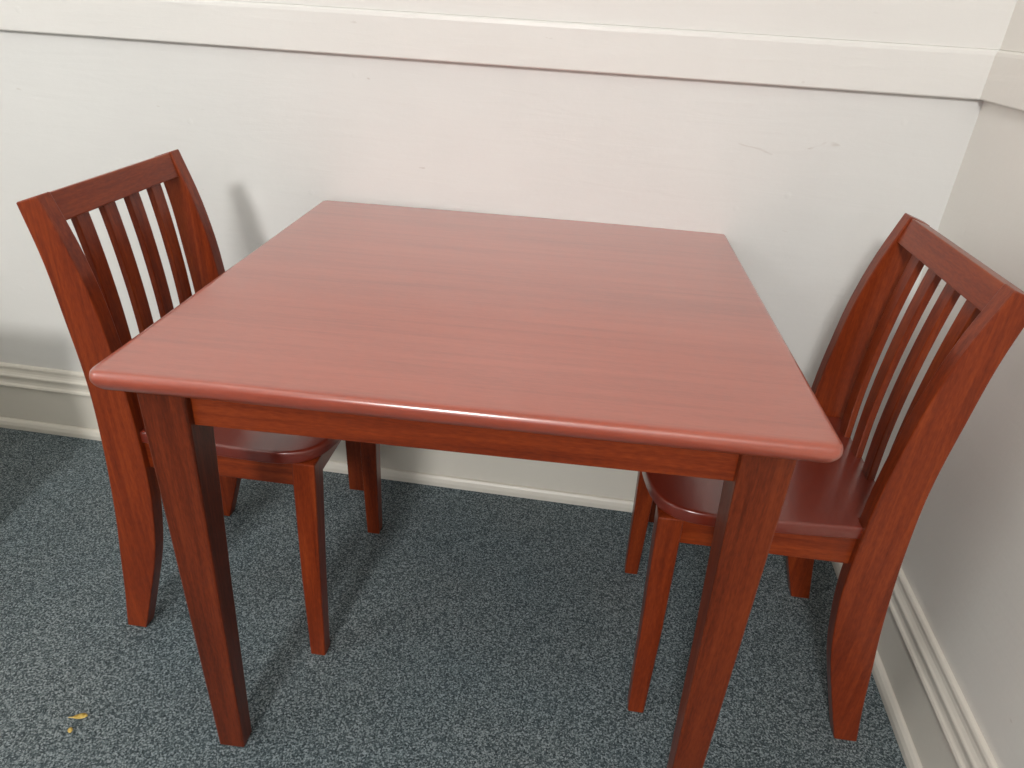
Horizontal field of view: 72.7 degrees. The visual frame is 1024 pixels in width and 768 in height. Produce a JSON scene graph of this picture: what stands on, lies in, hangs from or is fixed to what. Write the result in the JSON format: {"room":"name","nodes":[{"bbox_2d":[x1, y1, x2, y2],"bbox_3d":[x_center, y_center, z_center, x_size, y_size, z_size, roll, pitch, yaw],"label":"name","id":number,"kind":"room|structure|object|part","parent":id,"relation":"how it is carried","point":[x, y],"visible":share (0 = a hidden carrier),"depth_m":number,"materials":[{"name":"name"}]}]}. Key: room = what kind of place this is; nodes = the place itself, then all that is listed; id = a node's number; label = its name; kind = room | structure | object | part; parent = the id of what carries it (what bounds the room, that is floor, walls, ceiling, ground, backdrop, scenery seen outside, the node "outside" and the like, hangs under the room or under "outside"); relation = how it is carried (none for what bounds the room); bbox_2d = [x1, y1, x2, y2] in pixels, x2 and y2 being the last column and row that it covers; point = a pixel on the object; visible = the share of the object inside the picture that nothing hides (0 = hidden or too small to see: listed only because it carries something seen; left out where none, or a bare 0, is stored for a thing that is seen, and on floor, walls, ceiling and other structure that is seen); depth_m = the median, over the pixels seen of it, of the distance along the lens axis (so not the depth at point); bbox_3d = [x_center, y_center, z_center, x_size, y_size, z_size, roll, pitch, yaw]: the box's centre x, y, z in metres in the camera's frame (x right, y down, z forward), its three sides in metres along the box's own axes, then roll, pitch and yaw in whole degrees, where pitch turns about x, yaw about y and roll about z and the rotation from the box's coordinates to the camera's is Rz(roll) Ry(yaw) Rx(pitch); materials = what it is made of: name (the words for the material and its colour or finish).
{"room":"dining room","nodes":[
{"label":"dining room","id":0,"kind":"room"},
{"bbox_2d":[0,427,906,767],"bbox_3d":[-1.103,1.138,-0.431,2.974,0.050,4.456,7,29,6],"label":"floor","id":1,"kind":"structure","parent":0,"point":[475,629],"depth_m":1.00,"materials":[{"name":"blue carpet"}]},
{"bbox_2d":[68,713,87,718],"bbox_3d":[-0.545,0.418,0.874,0.022,0.002,0.008,-2,29,-9],"label":"leaf fragment","id":2,"kind":"object","parent":1,"relation":"on","point":[82,715],"visible":1,"depth_m":0.87,"materials":[{"name":"yellow plant"}]},
{"bbox_2d":[16,149,381,654],"bbox_3d":[-0.361,0.031,0.960,0.324,0.620,0.279,6,29,5],"label":"chair","id":3,"kind":"object","parent":1,"relation":"on","point":[84,287],"visible":0.53,"depth_m":0.86,"materials":[{"name":"brown wood"}]},
{"bbox_3d":[-0.494,0.077,0.862,0.088,0.620,0.024,6,29,5],"label":"post","id":4,"kind":"part","parent":3,"relation":"part of","materials":[{"name":"brown wood"}]},
{"bbox_3d":[-0.475,-0.238,0.830,0.030,0.033,0.227,6,29,5],"label":"rail","id":5,"kind":"part","parent":3,"relation":"part of","materials":[{"name":"brown wood"}]},
{"bbox_3d":[-0.462,-0.041,1.077,0.088,0.620,0.024,6,29,5],"label":"post","id":6,"kind":"part","parent":3,"relation":"part of","materials":[{"name":"brown wood"}]},
{"bbox_3d":[-0.359,0.094,0.858,0.198,0.038,0.014,6,29,5],"label":"seat rail","id":7,"kind":"part","parent":3,"relation":"part of","materials":[{"name":"brown wood"}]},
{"bbox_3d":[-0.338,0.014,0.947,0.280,0.017,0.278,6,29,5],"label":"seat","id":8,"kind":"part","parent":3,"relation":"part of","materials":[{"name":"brown wood"}]},
{"bbox_3d":[-0.258,0.232,0.915,0.031,0.323,0.037,6,29,5],"label":"leg","id":9,"kind":"part","parent":3,"relation":"part of","materials":[{"name":"brown wood"}]},
{"bbox_3d":[-0.235,0.050,0.952,0.014,0.038,0.200,6,29,5],"label":"seat rail","id":10,"kind":"part","parent":3,"relation":"part of","materials":[{"name":"brown wood"}]},
{"bbox_3d":[-0.227,0.117,1.126,0.031,0.323,0.037,6,29,5],"label":"leg","id":11,"kind":"part","parent":3,"relation":"part of","materials":[{"name":"brown wood"}]},
{"bbox_2d":[89,200,843,767],"bbox_3d":[-0.032,0.112,0.943,0.624,0.530,0.589,6,29,4],"label":"table","id":12,"kind":"object","parent":1,"relation":"on","point":[595,344],"visible":0.94,"depth_m":0.67,"materials":[{"name":"brown wood"}]},
{"bbox_3d":[-0.321,0.213,0.749,0.046,0.509,0.042,6,29,4],"label":"leg","id":13,"kind":"part","parent":12,"relation":"part of","materials":[{"name":"brown wood"}]},
{"bbox_3d":[-0.269,-0.023,1.182,0.046,0.509,0.042,6,29,4],"label":"leg","id":14,"kind":"part","parent":12,"relation":"part of","materials":[{"name":"brown wood"}]},
{"bbox_3d":[0.255,0.028,1.147,0.046,0.509,0.042,6,29,4],"label":"leg","id":15,"kind":"part","parent":12,"relation":"part of","materials":[{"name":"brown wood"}]},
{"bbox_3d":[0.203,0.265,0.714,0.046,0.509,0.042,6,29,4],"label":"leg","id":16,"kind":"part","parent":12,"relation":"part of","materials":[{"name":"brown wood"}]},
{"bbox_2d":[625,213,1023,740],"bbox_3d":[0.321,0.113,0.886,0.324,0.620,0.279,6,29,5],"label":"chair","id":17,"kind":"object","parent":1,"relation":"on","point":[836,511],"visible":0.66,"depth_m":0.79,"materials":[{"name":"brown wood"}]},
{"bbox_3d":[0.202,0.172,1.074,0.031,0.323,0.037,6,29,5],"label":"leg","id":18,"kind":"part","parent":17,"relation":"part of","materials":[{"name":"brown wood"}]},
{"bbox_3d":[0.171,0.286,0.863,0.031,0.323,0.037,6,29,5],"label":"leg","id":19,"kind":"part","parent":17,"relation":"part of","materials":[{"name":"brown wood"}]},
{"bbox_3d":[0.301,0.092,0.878,0.280,0.017,0.278,6,29,5],"label":"seat","id":20,"kind":"part","parent":17,"relation":"part of","materials":[{"name":"brown wood"}]},
{"bbox_3d":[0.289,0.173,0.788,0.198,0.038,0.014,6,29,5],"label":"seat rail","id":21,"kind":"part","parent":17,"relation":"part of","materials":[{"name":"brown wood"}]},
{"bbox_3d":[0.454,0.067,0.984,0.088,0.620,0.024,6,29,5],"label":"post","id":22,"kind":"part","parent":17,"relation":"part of","materials":[{"name":"brown wood"}]},
{"bbox_3d":[0.422,0.185,0.768,0.088,0.620,0.024,6,29,5],"label":"post","id":23,"kind":"part","parent":17,"relation":"part of","materials":[{"name":"brown wood"}]},
{"bbox_3d":[0.466,-0.128,0.734,0.030,0.033,0.227,6,29,5],"label":"rail","id":24,"kind":"part","parent":17,"relation":"part of","materials":[{"name":"brown wood"}]},
{"bbox_2d":[0,30,982,440],"bbox_3d":[-0.716,-1.048,0.822,2.974,2.600,0.100,7,29,6],"label":"wall","id":25,"kind":"structure","parent":0,"point":[805,186],"depth_m":1.04,"materials":[{"name":"white paint"}]},
{"bbox_2d":[0,416,633,512],"bbox_3d":[-0.793,0.105,1.395,2.774,0.022,0.016,7,29,6],"label":"trim","id":26,"kind":"structure","parent":25,"relation":"attached to","point":[490,487],"depth_m":1.32,"materials":[{"name":"beige paint"}]},
{"bbox_2d":[0,362,637,499],"bbox_3d":[-0.789,0.040,1.360,2.774,0.126,0.014,7,29,6],"label":"baseboard","id":27,"kind":"structure","parent":25,"relation":"attached to","point":[49,395],"depth_m":1.32,"materials":[{"name":"beige paint"}]},
{"bbox_2d":[0,0,999,99],"bbox_3d":[-0.752,-0.557,1.032,2.774,0.058,0.010,7,29,6],"label":"trim","id":28,"kind":"structure","parent":25,"relation":"attached to","point":[892,68],"depth_m":0.95,"materials":[{"name":"white paint"}]},
{"bbox_2d":[227,0,1016,49],"bbox_3d":[-0.702,-1.372,0.584,2.774,1.804,0.004,7,29,6],"label":"wall","id":29,"kind":"structure","parent":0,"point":[976,24],"depth_m":0.90,"materials":[{"name":"white paint"}]},
{"bbox_2d":[862,101,1023,767],"bbox_3d":[0.381,0.171,-1.261,0.100,2.600,4.356,7,29,6],"label":"wall","id":30,"kind":"structure","parent":0,"point":[963,562],"depth_m":0.82,"materials":[{"name":"paint"}]},
{"bbox_2d":[832,562,922,767],"bbox_3d":[0.254,1.293,-0.636,0.016,0.022,4.346,7,29,6],"label":"trim","id":31,"kind":"structure","parent":30,"relation":"attached to","point":[904,740],"depth_m":0.93,"materials":[{"name":"beige paint"}]},
{"bbox_2d":[877,568,997,767],"bbox_3d":[0.259,1.228,-0.670,0.014,0.126,4.350,7,29,6],"label":"baseboard","id":32,"kind":"structure","parent":30,"relation":"attached to","point":[944,732],"depth_m":0.87,"materials":[{"name":"beige paint"}]},
{"bbox_2d":[980,50,1023,110],"bbox_3d":[0.297,0.633,-1.002,0.010,0.058,4.347,7,29,6],"label":"trim","id":33,"kind":"structure","parent":30,"relation":"attached to","point":[1004,86],"depth_m":0.84,"materials":[{"name":"paint"}]},
{"bbox_2d":[1000,0,1023,52],"bbox_3d":[0.350,-0.182,-1.450,0.004,1.804,4.352,7,29,6],"label":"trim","id":34,"kind":"structure","parent":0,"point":[1013,41],"depth_m":0.85,"materials":[{"name":"paint"}]}
]}

